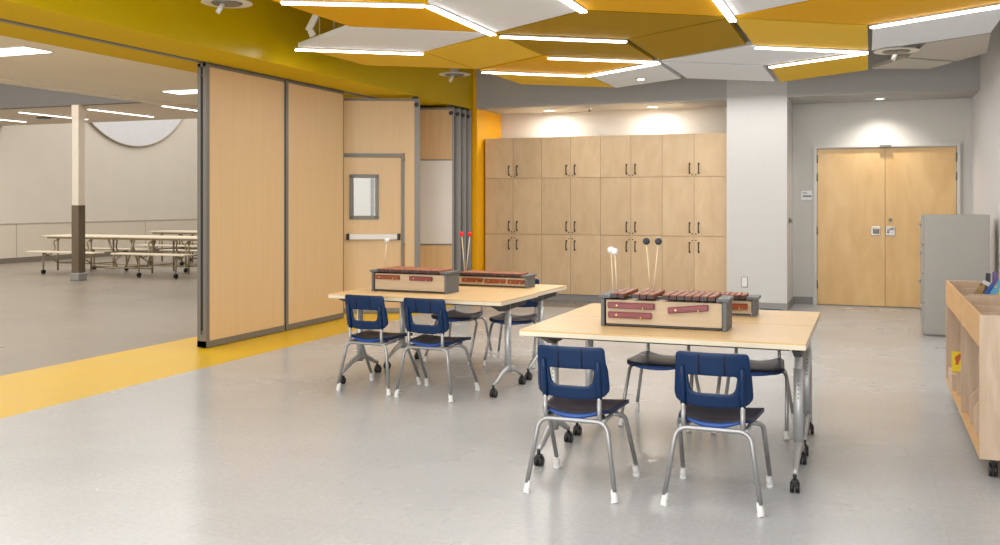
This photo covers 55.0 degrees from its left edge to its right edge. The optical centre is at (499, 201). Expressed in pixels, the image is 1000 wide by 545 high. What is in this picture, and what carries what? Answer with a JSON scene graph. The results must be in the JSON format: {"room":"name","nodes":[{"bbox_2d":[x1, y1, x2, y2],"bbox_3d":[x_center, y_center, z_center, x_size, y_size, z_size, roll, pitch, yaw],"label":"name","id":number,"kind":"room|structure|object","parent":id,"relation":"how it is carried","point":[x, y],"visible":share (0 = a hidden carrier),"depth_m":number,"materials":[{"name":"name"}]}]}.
{"room":"music room","nodes":[
{"label":"music room","id":0,"kind":"room"},
{"bbox_2d":[0,83,140,109],"bbox_3d":[-8.235,-2.415,17.562,9.000,1.350,0.150,0,0,21],"label":"wall","id":1,"kind":"structure","parent":0,"point":[11,96],"depth_m":17.54,"materials":[{"name":"white paint"}]},
{"bbox_2d":[0,252,196,375],"bbox_3d":[-7.763,1.460,15.424,12.420,0.100,27.200,0,0,21],"label":"floor","id":2,"kind":"structure","parent":0,"point":[49,318],"depth_m":12.59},
{"bbox_2d":[70,105,86,280],"bbox_3d":[-7.580,-0.165,17.261,0.210,3.149,0.210,0,0,21],"label":"column","id":3,"kind":"structure","parent":2,"relation":"on","point":[78,273],"depth_m":17.20,"materials":[{"name":"paint"}]},
{"bbox_2d":[26,234,196,278],"bbox_3d":[-7.221,1.037,18.859,3.860,0.744,1.600,0,0,21],"label":"table","id":4,"kind":"object","parent":2,"relation":"on","point":[153,238],"visible":0.8,"depth_m":18.62,"materials":[{"name":"laminate"}]},
{"bbox_2d":[136,230,196,265],"bbox_3d":[-6.123,1.037,21.651,3.860,0.744,1.600,0,0,21],"label":"table","id":5,"kind":"object","parent":2,"relation":"on","point":[179,232],"visible":0.18,"depth_m":21.71,"materials":[{"name":"laminate"}]},
{"bbox_2d":[0,119,196,258],"bbox_3d":[-13.215,-2.740,17.418,0.210,8.300,27.000,0,0,21],"label":"wall","id":6,"kind":"structure","parent":0,"point":[158,181],"depth_m":24.56,"materials":[{"name":"paint"}]},
{"bbox_2d":[0,247,196,263],"bbox_3d":[-13.103,1.350,17.375,0.030,0.120,27.000,0,0,21],"label":"baseboard","id":7,"kind":"structure","parent":6,"relation":"attached to","point":[65,256],"depth_m":23.29,"materials":[{"name":"plastic"}]},
{"bbox_2d":[0,219,196,257],"bbox_3d":[-13.113,0.902,17.378,0.010,0.815,27.000,0,0,21],"label":"trim","id":8,"kind":"structure","parent":6,"relation":"attached to","point":[169,219],"depth_m":24.56,"materials":[{"name":"metal"}]},
{"bbox_2d":[91,119,182,146],"bbox_3d":[-9.840,-4.020,25.816,0.049,5.084,5.084,0,0,21],"label":"disc","id":9,"kind":"object","parent":6,"relation":"attached to","point":[145,133],"visible":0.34,"depth_m":25.97,"materials":[{"name":"silver metal"}]},
{"bbox_2d":[0,35,196,108],"bbox_3d":[-3.324,-1.440,13.606,2.830,0.100,27.000,0,0,21],"label":"ceiling","id":10,"kind":"structure","parent":0,"point":[64,67],"depth_m":10.55,"materials":[{"name":"paint"}]},
{"bbox_2d":[0,45,54,55],"bbox_3d":[-4.737,-1.381,8.899,1.240,0.018,0.340,0,0,21],"label":"recessed light","id":11,"kind":"object","parent":10,"relation":"in","point":[11,50],"visible":1,"depth_m":8.74,"materials":[{"name":"white"}]},
{"bbox_2d":[161,88,196,93],"bbox_3d":[-3.586,-1.381,11.885,1.240,0.018,0.340,0,0,21],"label":"recessed light","id":12,"kind":"object","parent":10,"relation":"in","point":[177,91],"visible":0.36,"depth_m":11.92,"materials":[{"name":"white"}]},
{"bbox_2d":[163,90,196,93],"bbox_3d":[-3.586,-1.376,11.885,1.200,0.008,0.300,0,0,21],"label":"diffuser","id":13,"kind":"object","parent":12,"relation":"attached to","point":[168,91],"depth_m":11.93,"materials":[{"name":"white"}]},
{"bbox_2d":[0,103,196,124],"bbox_3d":[-7.714,-1.815,18.915,9.000,0.150,2.750,0,0,21],"label":"ceiling","id":14,"kind":"structure","parent":0,"point":[159,112],"depth_m":18.87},
{"bbox_2d":[18,111,88,119],"bbox_3d":[-8.896,-1.724,19.183,0.080,0.032,1.700,0,0,21],"label":"recessed light","id":15,"kind":"object","parent":14,"relation":"in","point":[24,112],"visible":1,"depth_m":18.96,"materials":[{"name":"white"}]},
{"bbox_2d":[87,108,153,116],"bbox_3d":[-7.310,-1.724,18.572,0.080,0.032,1.700,0,0,21],"label":"recessed light","id":16,"kind":"object","parent":14,"relation":"in","point":[93,109],"visible":1,"depth_m":18.49,"materials":[{"name":"white"}]},
{"bbox_2d":[0,79,196,107],"bbox_3d":[-4.421,-1.383,14.028,0.060,0.015,27.000,0,0,21],"label":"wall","id":17,"kind":"structure","parent":0,"point":[6,80],"depth_m":12.12,"materials":[{"name":"paint"}]},
{"bbox_2d":[0,118,196,125],"bbox_3d":[-7.192,-4.315,20.268,9.000,5.150,0.150,0,0,21],"label":"wall","id":18,"kind":"structure","parent":0,"point":[178,118],"depth_m":20.75,"materials":[{"name":"paint"}]},
{"bbox_2d":[0,82,196,109],"bbox_3d":[-4.687,-2.240,14.131,0.090,1.700,27.000,0,0,21],"label":"wall","id":19,"kind":"structure","parent":0,"point":[0,82],"depth_m":12.53,"materials":[{"name":"paint"}]},
{"bbox_2d":[9,0,472,108],"bbox_3d":[-3.624,-1.698,7.253,1.180,0.685,14.930,0,0,21],"label":"beam","id":20,"kind":"structure","parent":0,"point":[268,30],"depth_m":9.10,"materials":[{"name":"yellow paint"}]},
{"bbox_2d":[0,18,421,107],"bbox_3d":[-3.648,-1.374,7.247,0.070,0.062,14.900,0,0,21],"label":"track","id":21,"kind":"object","parent":20,"relation":"attached to","point":[1,20],"visible":0.11,"depth_m":8.46,"materials":[{"name":"grey metal"}]},
{"bbox_2d":[197,63,284,347],"bbox_3d":[-2.636,0.030,9.873,0.108,2.744,1.331,0,0,21],"label":"partition panel","id":22,"kind":"object","parent":21,"relation":"hanging from","point":[241,114],"visible":1,"depth_m":9.72,"materials":[{"name":"brown wood"}]},
{"bbox_2d":[285,80,343,329],"bbox_3d":[-2.166,0.030,11.092,0.108,2.744,1.241,0,0,21],"label":"partition panel","id":23,"kind":"object","parent":21,"relation":"hanging from","point":[314,115],"visible":0.88,"depth_m":11.02,"materials":[{"name":"brown wood"}]},
{"bbox_2d":[344,96,419,312],"bbox_3d":[-1.713,0.030,12.170,1.397,2.744,0.164,0,0,-4],"label":"partition panel","id":24,"kind":"object","parent":21,"relation":"hanging from","point":[374,129],"visible":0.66,"depth_m":12.16,"materials":[{"name":"brown wood"}]},
{"bbox_2d":[384,105,454,269],"bbox_3d":[-1.216,0.030,13.383,1.168,2.744,0.116,0,0,2],"label":"partition panel","id":25,"kind":"object","parent":21,"relation":"hanging from","point":[437,125],"visible":0.43,"depth_m":13.33,"materials":[{"name":"brown wood"}]},
{"bbox_2d":[454,107,460,270],"bbox_3d":[-1.140,0.030,13.561,1.184,2.744,0.116,0,0,2],"label":"partition panel","id":26,"kind":"object","parent":21,"relation":"hanging from","point":[457,109],"visible":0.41,"depth_m":13.50,"materials":[{"name":"grey metal"}]},
{"bbox_2d":[460,108,466,271],"bbox_3d":[-1.072,0.030,13.738,1.184,2.744,0.116,0,0,2],"label":"partition panel","id":27,"kind":"object","parent":21,"relation":"hanging from","point":[463,111],"visible":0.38,"depth_m":13.67,"materials":[{"name":"grey metal"}]},
{"bbox_2d":[465,109,471,270],"bbox_3d":[-1.003,0.030,13.915,1.184,2.744,0.116,0,0,2],"label":"partition panel","id":28,"kind":"object","parent":21,"relation":"hanging from","point":[469,113],"visible":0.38,"depth_m":13.85,"materials":[{"name":"grey metal"}]},
{"bbox_2d":[0,0,470,108],"bbox_3d":[-3.629,-1.353,7.240,1.180,0.004,14.900,0,0,21],"label":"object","id":29,"kind":"structure","parent":20,"relation":"attached to","point":[9,10],"depth_m":8.45,"materials":[{"name":"yellow paint"}]},
{"bbox_2d":[470,69,500,270],"bbox_3d":[-0.803,-0.315,14.794,1.460,3.450,1.170,0,0,21],"label":"wall","id":30,"kind":"structure","parent":0,"point":[485,124],"depth_m":14.07,"materials":[{"name":"orange"}]},
{"bbox_2d":[0,304,999,544],"bbox_3d":[0.410,1.460,6.326,6.785,0.100,16.100,0,0,21],"label":"floor","id":31,"kind":"structure","parent":0,"point":[265,448],"depth_m":5.28,"materials":[{"name":"plastic"}]},
{"bbox_2d":[0,305,453,417],"bbox_3d":[-3.360,1.460,7.779,1.295,0.100,16.100,0,0,21],"label":"floor strip","id":32,"kind":"object","parent":31,"relation":"on","point":[29,390],"visible":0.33,"depth_m":8.18,"materials":[{"name":"yellow tile"}]},
{"bbox_2d":[336,294,421,395],"bbox_3d":[-0.913,1.053,7.293,0.472,0.731,0.505,0,0,24],"label":"chair","id":33,"kind":"object","parent":31,"relation":"on","point":[361,302],"visible":1,"depth_m":7.12,"materials":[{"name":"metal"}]},
{"bbox_2d":[328,287,537,397],"bbox_3d":[-0.515,1.060,7.465,1.460,0.700,0.725,0,0,24],"label":"folding table","id":34,"kind":"object","parent":31,"relation":"on","point":[502,301],"visible":0.84,"depth_m":7.26,"materials":[{"name":"beige laminate"}]},
{"bbox_2d":[370,266,460,293],"bbox_3d":[-0.651,0.620,7.682,0.699,0.180,0.366,0,0,24],"label":"xylophone","id":35,"kind":"object","parent":34,"relation":"on","point":[397,278],"visible":1,"depth_m":7.54,"materials":[{"name":"brown wood"}]},
{"bbox_2d":[394,297,479,401],"bbox_3d":[-0.456,1.053,7.062,0.472,0.731,0.505,0,0,23],"label":"chair","id":36,"kind":"object","parent":31,"relation":"on","point":[425,341],"visible":1,"depth_m":6.89,"materials":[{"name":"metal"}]},
{"bbox_2d":[424,305,493,364],"bbox_3d":[-0.369,1.053,8.607,0.472,0.731,0.505,0,0,23],"label":"chair","id":37,"kind":"object","parent":31,"relation":"on","point":[454,315],"visible":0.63,"depth_m":8.55,"materials":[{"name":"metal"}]},
{"bbox_2d":[383,284,566,379],"bbox_3d":[-0.243,1.060,8.142,1.460,0.700,0.725,0,0,24],"label":"folding table","id":38,"kind":"object","parent":31,"relation":"on","point":[544,291],"visible":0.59,"depth_m":7.88,"materials":[{"name":"beige laminate"}]},
{"bbox_2d":[459,270,536,287],"bbox_3d":[-0.043,0.651,8.117,0.699,0.118,0.234,0,0,24],"label":"xylophone","id":39,"kind":"object","parent":38,"relation":"on","point":[471,277],"visible":0.96,"depth_m":8.02,"materials":[{"name":"brown wood"}]},
{"bbox_2d":[482,279,544,368],"bbox_3d":[0.135,1.053,8.413,0.472,0.731,0.505,0,0,15],"label":"chair","id":40,"kind":"object","parent":31,"relation":"on","point":[500,319],"visible":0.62,"depth_m":8.35,"materials":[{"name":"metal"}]},
{"bbox_2d":[523,344,639,502],"bbox_3d":[0.418,1.053,4.797,0.472,0.731,0.505,0,0,21],"label":"chair","id":41,"kind":"object","parent":31,"relation":"on","point":[572,403],"visible":1,"depth_m":4.62,"materials":[{"name":"blue plastic"}]},
{"bbox_2d":[618,343,700,431],"bbox_3d":[1.045,1.053,6.187,0.472,0.731,0.505,0,0,21],"label":"chair","id":42,"kind":"object","parent":31,"relation":"on","point":[649,360],"visible":0.41,"depth_m":6.14,"materials":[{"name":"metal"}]},
{"bbox_2d":[519,315,813,492],"bbox_3d":[0.917,1.050,5.243,1.480,0.720,0.770,0,0,21],"label":"folding table","id":43,"kind":"object","parent":31,"relation":"on","point":[796,338],"visible":0.91,"depth_m":5.04,"materials":[{"name":"brown wood"}]},
{"bbox_2d":[598,288,733,331],"bbox_3d":[0.949,0.598,5.395,0.714,0.185,0.396,0,0,21],"label":"xylophone","id":44,"kind":"object","parent":43,"relation":"on","point":[626,306],"visible":1,"depth_m":5.24,"materials":[{"name":"brown wood"}]},
{"bbox_2d":[643,238,650,290],"bbox_3d":[0.843,0.358,5.493,0.055,0.305,0.045,0,0,21],"label":"mallet","id":45,"kind":"object","parent":44,"relation":"on","point":[646,241],"visible":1,"depth_m":5.48,"materials":[{"name":"wood"}]},
{"bbox_2d":[653,238,661,290],"bbox_3d":[0.899,0.358,5.471,0.050,0.305,0.045,0,0,21],"label":"mallet","id":46,"kind":"object","parent":44,"relation":"on","point":[658,241],"visible":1,"depth_m":5.46,"materials":[{"name":"wood"}]},
{"bbox_2d":[561,303,819,455],"bbox_3d":[1.178,1.050,5.920,1.480,0.720,0.780,0,0,21],"label":"folding table","id":47,"kind":"object","parent":31,"relation":"on","point":[801,318],"visible":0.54,"depth_m":5.69,"materials":[{"name":"brown wood"}]},
{"bbox_2d":[684,290,760,316],"bbox_3d":[1.334,0.626,5.963,0.544,0.128,0.234,0,0,21],"label":"xylophone","id":48,"kind":"object","parent":47,"relation":"on","point":[742,303],"visible":0.33,"depth_m":5.82,"materials":[{"name":"brown wood"}]},
{"bbox_2d":[660,350,773,516],"bbox_3d":[1.050,1.053,4.601,0.472,0.731,0.505,0,0,21],"label":"chair","id":49,"kind":"object","parent":31,"relation":"on","point":[713,412],"visible":1,"depth_m":4.42,"materials":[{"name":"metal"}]},
{"bbox_2d":[711,308,792,439],"bbox_3d":[1.585,1.053,5.989,0.472,0.731,0.505,0,0,21],"label":"chair","id":50,"kind":"object","parent":31,"relation":"on","point":[776,366],"visible":0.43,"depth_m":5.88,"materials":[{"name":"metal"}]},
{"bbox_2d":[917,214,989,336],"bbox_3d":[4.805,0.771,10.205,0.672,1.277,0.460,0,0,21],"label":"filing cabinet","id":51,"kind":"object","parent":31,"relation":"on","point":[952,246],"visible":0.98,"depth_m":10.02,"materials":[{"name":"grey metal"}]},
{"bbox_2d":[946,280,999,476],"bbox_3d":[3.140,0.992,5.868,0.600,0.834,2.330,0,0,21],"label":"bookcase","id":52,"kind":"object","parent":31,"relation":"on","point":[972,320],"visible":1,"depth_m":5.51,"materials":[{"name":"brown wood"}]},
{"bbox_2d":[951,351,960,371],"bbox_3d":[3.214,1.108,6.643,0.160,0.143,0.049,0,0,21],"label":"book","id":53,"kind":"object","parent":52,"relation":"on","point":[956,356],"visible":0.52,"depth_m":6.65,"materials":[{"name":"paper"}]},
{"bbox_2d":[946,378,978,456],"bbox_3d":[3.140,1.301,5.868,0.600,0.018,2.294,0,0,21],"label":"shelf","id":54,"kind":"object","parent":52,"relation":"attached to","point":[969,423],"depth_m":5.73,"materials":[{"name":"brown wood"}]},
{"bbox_2d":[476,53,726,114],"bbox_3d":[1.504,-1.698,13.781,3.575,0.685,1.000,0,0,21],"label":"bulkhead","id":55,"kind":"structure","parent":0,"point":[494,94],"depth_m":13.48,"materials":[{"name":"grey paint"}]},
{"bbox_2d":[501,98,971,307],"bbox_3d":[3.085,-0.315,13.815,6.660,3.450,0.200,0,0,21],"label":"wall","id":56,"kind":"structure","parent":0,"point":[935,120],"depth_m":13.26,"materials":[{"name":"grey paint"}]},
{"bbox_2d":[528,299,600,307],"bbox_3d":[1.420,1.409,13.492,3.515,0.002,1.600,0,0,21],"label":"trim","id":57,"kind":"structure","parent":56,"relation":"attached to","point":[546,302],"depth_m":13.32,"materials":[{"name":"grey rubber"}]},
{"bbox_2d":[485,137,541,283],"bbox_3d":[0.296,0.237,14.313,0.878,2.345,0.657,0,0,21],"label":"storage cabinet","id":58,"kind":"object","parent":57,"relation":"on","point":[513,166],"visible":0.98,"depth_m":14.04,"materials":[{"name":"brown wood"}]},
{"bbox_2d":[542,136,600,300],"bbox_3d":[1.115,0.237,13.997,0.878,2.345,0.657,0,0,21],"label":"storage cabinet","id":59,"kind":"object","parent":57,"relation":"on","point":[571,166],"visible":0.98,"depth_m":13.72,"materials":[{"name":"brown wood"}]},
{"bbox_2d":[601,134,661,296],"bbox_3d":[1.933,0.237,13.682,0.878,2.345,0.657,0,0,21],"label":"storage cabinet","id":60,"kind":"object","parent":57,"relation":"on","point":[631,165],"visible":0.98,"depth_m":13.40,"materials":[{"name":"brown wood"}]},
{"bbox_2d":[662,133,726,293],"bbox_3d":[2.752,0.237,13.366,0.878,2.345,0.657,0,0,21],"label":"storage cabinet","id":61,"kind":"object","parent":57,"relation":"on","point":[694,165],"visible":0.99,"depth_m":13.09,"materials":[{"name":"brown wood"}]},
{"bbox_2d":[794,296,812,303],"bbox_3d":[5.113,1.360,12.919,2.230,0.100,0.012,0,0,21],"label":"baseboard","id":62,"kind":"structure","parent":56,"relation":"attached to","point":[797,300],"depth_m":13.27,"materials":[{"name":"grey plastic"}]},
{"bbox_2d":[817,148,884,305],"bbox_3d":[4.749,0.338,13.023,0.876,2.120,0.070,0,0,21],"label":"door","id":63,"kind":"structure","parent":56,"relation":"in","point":[851,182],"depth_m":13.02,"materials":[{"name":"brown wood"}]},
{"bbox_2d":[813,142,960,304],"bbox_3d":[5.156,0.315,12.850,1.840,2.190,0.110,0,0,21],"label":"door frame","id":64,"kind":"structure","parent":56,"relation":"attached to","point":[957,145],"depth_m":12.99,"materials":[{"name":"grey metal"}]},
{"bbox_2d":[885,147,956,307],"bbox_3d":[5.569,0.338,12.695,0.879,2.120,0.094,0,0,21],"label":"door","id":65,"kind":"structure","parent":56,"relation":"in","point":[919,181],"depth_m":12.76,"materials":[{"name":"brown wood"}]},
{"bbox_2d":[628,21,872,51],"bbox_3d":[0.725,-2.090,6.204,5.990,0.100,16.100,0,0,21],"label":"ceiling","id":66,"kind":"structure","parent":0,"point":[741,31],"depth_m":11.55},
{"bbox_2d":[281,0,423,7],"bbox_3d":[-1.094,-1.752,7.157,1.054,0.576,0.060,0,0,-6],"label":"linear light","id":67,"kind":"object","parent":66,"relation":"hanging from","point":[283,2],"visible":1,"depth_m":7.14,"materials":[{"name":"white plastic"}]},
{"bbox_2d":[272,0,479,31],"bbox_3d":[-0.908,-1.765,7.696,1.017,0.550,1.985,0,0,21],"label":"ceiling panel","id":68,"kind":"object","parent":66,"relation":"hanging from","point":[424,18],"visible":0.68,"depth_m":7.71,"materials":[{"name":"orange fabric"}]},
{"bbox_2d":[298,21,486,51],"bbox_3d":[-1.004,-1.765,8.864,1.167,0.550,1.651,0,0,-33],"label":"ceiling panel","id":69,"kind":"object","parent":66,"relation":"hanging from","point":[344,37],"visible":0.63,"depth_m":8.80,"materials":[{"name":"white fabric"}]},
{"bbox_2d":[426,4,495,35],"bbox_3d":[-0.298,-1.752,7.847,0.060,0.576,1.310,0,0,21],"label":"linear light","id":70,"kind":"object","parent":66,"relation":"hanging from","point":[432,7],"visible":1,"depth_m":7.74,"materials":[{"name":"white"}]},
{"bbox_2d":[426,32,540,68],"bbox_3d":[-0.153,-1.765,9.656,1.017,0.550,1.985,0,0,21],"label":"ceiling panel","id":71,"kind":"object","parent":66,"relation":"hanging from","point":[483,51],"visible":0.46,"depth_m":9.57,"materials":[{"name":"gold metal"}]},
{"bbox_2d":[428,0,576,31],"bbox_3d":[0.051,-1.765,7.321,1.018,0.550,2.035,0,0,21],"label":"ceiling panel","id":72,"kind":"object","parent":66,"relation":"hanging from","point":[493,15],"visible":0.91,"depth_m":7.47,"materials":[{"name":"white fabric"}]},
{"bbox_2d":[482,71,584,76],"bbox_3d":[0.392,-1.752,11.070,1.232,0.576,0.060,0,0,-16],"label":"linear light","id":73,"kind":"object","parent":66,"relation":"hanging from","point":[486,72],"visible":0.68,"depth_m":11.04,"materials":[{"name":"white"}]},
{"bbox_2d":[480,70,612,86],"bbox_3d":[0.629,-1.765,11.685,1.018,0.550,2.115,0,0,21],"label":"ceiling panel","id":74,"kind":"object","parent":66,"relation":"hanging from","point":[585,81],"visible":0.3,"depth_m":11.77,"materials":[{"name":"gold metal"}]},
{"bbox_2d":[478,54,640,73],"bbox_3d":[0.692,-1.765,10.477,1.573,0.550,1.215,0,0,-18],"label":"ceiling panel","id":75,"kind":"object","parent":66,"relation":"hanging from","point":[541,63],"visible":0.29,"depth_m":10.56,"materials":[{"name":"orange fabric"}]},
{"bbox_2d":[500,35,626,42],"bbox_3d":[0.580,-1.752,8.693,1.185,0.576,0.061,0,0,-13],"label":"linear light","id":76,"kind":"object","parent":66,"relation":"hanging from","point":[501,36],"visible":0.82,"depth_m":8.67,"materials":[{"name":"white plastic"}]},
{"bbox_2d":[561,0,586,12],"bbox_3d":[0.424,-1.752,6.856,0.060,0.576,1.240,0,0,21],"label":"linear light","id":77,"kind":"object","parent":66,"relation":"hanging from","point":[571,3],"visible":1,"depth_m":7.19,"materials":[{"name":"white"}]},
{"bbox_2d":[498,34,653,59],"bbox_3d":[0.802,-1.765,9.331,0.973,0.550,2.025,0,0,21],"label":"ceiling panel","id":78,"kind":"object","parent":66,"relation":"hanging from","point":[628,50],"visible":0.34,"depth_m":9.32,"materials":[{"name":"fabric"}]},
{"bbox_2d":[548,45,657,63],"bbox_3d":[1.076,-1.752,9.981,1.197,0.576,0.060,0,0,-14],"label":"linear light","id":79,"kind":"object","parent":66,"relation":"hanging from","point":[549,57],"visible":0.68,"depth_m":9.95,"materials":[{"name":"white"}]},
{"bbox_2d":[548,58,657,63],"bbox_3d":[1.076,-1.470,9.981,1.197,0.012,0.054,0,0,-14],"label":"diffuser","id":80,"kind":"object","parent":79,"relation":"attached to","point":[575,59],"depth_m":9.97,"materials":[{"name":"white plastic"}]},
{"bbox_2d":[496,10,725,38],"bbox_3d":[0.910,-1.765,8.116,1.154,0.550,1.672,0,0,-34],"label":"ceiling panel","id":81,"kind":"object","parent":66,"relation":"hanging from","point":[593,23],"visible":0.73,"depth_m":8.06,"materials":[{"name":"fabric"}]},
{"bbox_2d":[586,62,660,76],"bbox_3d":[1.357,-1.752,10.709,0.060,0.576,1.232,0,0,-32],"label":"linear light","id":82,"kind":"object","parent":66,"relation":"hanging from","point":[658,63],"visible":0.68,"depth_m":10.67,"materials":[{"name":"white"}]},
{"bbox_2d":[591,59,680,87],"bbox_3d":[1.593,-1.765,11.384,0.973,0.550,2.085,0,0,21],"label":"ceiling panel","id":83,"kind":"object","parent":66,"relation":"hanging from","point":[661,72],"visible":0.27,"depth_m":11.40,"materials":[{"name":"white fabric"}]},
{"bbox_2d":[574,0,723,15],"bbox_3d":[1.016,-1.765,6.960,1.017,0.550,1.995,0,0,21],"label":"ceiling panel","id":84,"kind":"object","parent":66,"relation":"hanging from","point":[690,7],"visible":0.83,"depth_m":7.32,"materials":[{"name":"orange fabric"}]},
{"bbox_2d":[630,18,745,59],"bbox_3d":[1.761,-1.765,8.956,0.973,0.550,2.055,0,0,21],"label":"ceiling panel","id":85,"kind":"object","parent":66,"relation":"hanging from","point":[721,33],"visible":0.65,"depth_m":8.86,"materials":[{"name":"fabric"}]},
{"bbox_2d":[662,35,774,80],"bbox_3d":[2.559,-1.765,11.027,0.974,0.550,2.174,0,0,21],"label":"ceiling panel","id":86,"kind":"object","parent":66,"relation":"hanging from","point":[694,70],"visible":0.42,"depth_m":10.96,"materials":[{"name":"white fabric"}]},
{"bbox_2d":[713,0,736,21],"bbox_3d":[1.655,-1.752,7.186,0.060,0.576,1.340,0,0,21],"label":"linear light","id":87,"kind":"object","parent":66,"relation":"hanging from","point":[721,4],"visible":1,"depth_m":7.35,"materials":[{"name":"white"}]},
{"bbox_2d":[661,41,860,64],"bbox_3d":[2.656,-1.765,9.784,1.671,0.550,1.157,0,0,-14],"label":"ceiling panel","id":88,"kind":"object","parent":66,"relation":"hanging from","point":[743,54],"visible":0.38,"depth_m":9.83,"materials":[{"name":"white fabric"}]},
{"bbox_2d":[723,0,806,15],"bbox_3d":[1.975,-1.765,6.585,1.017,0.550,1.985,0,0,21],"label":"ceiling panel","id":89,"kind":"object","parent":66,"relation":"hanging from","point":[737,7],"visible":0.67,"depth_m":7.24,"materials":[{"name":"white fabric"}]},
{"bbox_2d":[736,17,867,49],"bbox_3d":[2.752,-1.765,8.601,1.018,0.550,2.105,0,0,21],"label":"ceiling panel","id":90,"kind":"object","parent":66,"relation":"hanging from","point":[770,32],"visible":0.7,"depth_m":8.49,"materials":[{"name":"gold metal"}]},
{"bbox_2d":[754,45,867,53],"bbox_3d":[3.024,-1.752,9.305,1.208,0.576,0.060,0,0,-15],"label":"linear light","id":91,"kind":"object","parent":66,"relation":"hanging from","point":[757,46],"visible":0.82,"depth_m":9.28,"materials":[{"name":"white"}]},
{"bbox_2d":[769,53,867,67],"bbox_3d":[3.290,-1.752,9.996,0.061,0.576,1.185,0,0,-35],"label":"linear light","id":92,"kind":"object","parent":66,"relation":"hanging from","point":[851,54],"visible":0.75,"depth_m":9.96,"materials":[{"name":"white"}]},
{"bbox_2d":[771,53,867,81],"bbox_3d":[3.572,-1.765,10.728,1.018,0.550,2.165,0,0,21],"label":"ceiling panel","id":93,"kind":"object","parent":66,"relation":"hanging from","point":[855,63],"visible":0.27,"depth_m":10.71,"materials":[{"name":"gold metal"}]},
{"bbox_2d":[735,0,999,24],"bbox_3d":[2.835,-1.765,7.411,1.650,0.550,1.156,0,0,-16],"label":"ceiling panel","id":94,"kind":"object","parent":66,"relation":"hanging from","point":[866,12],"visible":0.87,"depth_m":7.47,"materials":[{"name":"orange fabric"}]},
{"bbox_2d":[873,46,918,60],"bbox_3d":[3.874,-1.706,9.385,0.420,0.667,0.420,0,0,21],"label":"ceiling vent","id":95,"kind":"object","parent":66,"relation":"in","point":[894,51],"visible":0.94,"depth_m":9.31,"materials":[{"name":"metal"}]},
{"bbox_2d":[872,45,952,68],"bbox_3d":[4.503,-1.765,10.363,0.648,0.550,0.776,0,0,-2],"label":"ceiling panel","id":96,"kind":"object","parent":66,"relation":"hanging from","point":[901,62],"visible":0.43,"depth_m":10.33,"materials":[{"name":"grey fabric"}]},
{"bbox_2d":[870,3,999,28],"bbox_3d":[3.470,-1.752,7.627,0.060,0.576,1.152,0,0,-35],"label":"linear light","id":97,"kind":"object","parent":66,"relation":"hanging from","point":[994,6],"visible":1,"depth_m":7.61,"materials":[{"name":"white plastic"}]},
{"bbox_2d":[872,3,999,49],"bbox_3d":[3.742,-1.765,8.305,0.978,0.550,2.045,0,0,21],"label":"ceiling panel","id":98,"kind":"object","parent":66,"relation":"hanging from","point":[981,22],"visible":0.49,"depth_m":8.29,"materials":[{"name":"white fabric"}]},
{"bbox_2d":[908,33,990,60],"bbox_3d":[4.399,-1.765,9.396,0.729,0.550,1.713,0,0,21],"label":"ceiling panel","id":99,"kind":"object","parent":66,"relation":"hanging from","point":[960,48],"visible":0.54,"depth_m":9.32,"materials":[{"name":"grey fabric"}]},
{"bbox_2d":[727,65,792,302],"bbox_3d":[3.529,-0.315,13.001,0.765,3.450,1.000,0,0,21],"label":"wall pillar","id":100,"kind":"structure","parent":0,"point":[759,113],"depth_m":12.53,"materials":[{"name":"white paint"}]},
{"bbox_2d":[759,296,793,310],"bbox_3d":[3.530,1.360,12.994,0.782,0.100,1.012,0,0,21],"label":"baseboard","id":101,"kind":"structure","parent":100,"relation":"attached to","point":[784,306],"depth_m":12.46,"materials":[{"name":"grey plastic"}]},
{"bbox_2d":[787,39,979,103],"bbox_3d":[4.931,-1.698,12.460,2.240,0.685,1.000,0,0,21],"label":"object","id":102,"kind":"structure","parent":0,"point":[959,79],"depth_m":12.01,"materials":[{"name":"grey paint"}]},
{"bbox_2d":[972,20,999,280],"bbox_3d":[3.426,-0.315,5.163,0.200,3.450,16.100,0,0,21],"label":"wall","id":103,"kind":"structure","parent":0,"point":[986,102],"depth_m":10.77,"materials":[{"name":"paint"}]},
{"bbox_3d":[-3.017,-2.090,7.647,2.030,0.100,16.100,0,0,21],"label":"ceiling","id":104,"kind":"structure","parent":0,"visible":0},
{"bbox_2d":[201,0,252,13],"bbox_3d":[-2.184,-1.766,7.679,0.400,0.549,0.400,0,0,21],"label":"ceiling vent","id":105,"kind":"object","parent":104,"relation":"in","point":[220,4],"visible":1,"depth_m":7.63,"materials":[{"name":"metal"}]},
{"bbox_2d":[305,14,319,36],"bbox_3d":[-1.643,-1.767,8.671,0.262,0.546,0.024,0,0,21],"label":"bracket","id":106,"kind":"object","parent":104,"relation":"attached to","point":[314,18],"visible":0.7,"depth_m":8.69,"materials":[{"name":"metal"}]},
{"bbox_2d":[295,17,422,54],"bbox_3d":[-1.374,-1.752,9.419,1.244,0.576,0.060,0,0,-13],"label":"linear light","id":107,"kind":"object","parent":104,"relation":"hanging from","point":[296,49],"visible":0.91,"depth_m":9.40,"materials":[{"name":"white plastic"}]},
{"bbox_2d":[295,49,422,54],"bbox_3d":[-1.374,-1.470,9.419,1.244,0.012,0.054,0,0,-13],"label":"diffuser","id":108,"kind":"object","parent":107,"relation":"attached to","point":[311,50],"depth_m":9.40,"materials":[{"name":"white plastic"}]},
{"bbox_2d":[300,23,473,68],"bbox_3d":[-1.111,-1.765,10.020,1.007,0.550,1.955,0,0,21],"label":"ceiling panel","id":109,"kind":"object","parent":104,"relation":"hanging from","point":[427,59],"visible":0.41,"depth_m":10.04,"materials":[{"name":"gold metal"}]},
{"bbox_2d":[439,68,470,81],"bbox_3d":[-0.558,-1.756,11.843,0.400,0.569,0.400,0,0,21],"label":"ceiling vent","id":110,"kind":"object","parent":104,"relation":"in","point":[454,72],"visible":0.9,"depth_m":11.78,"materials":[{"name":"metal"}]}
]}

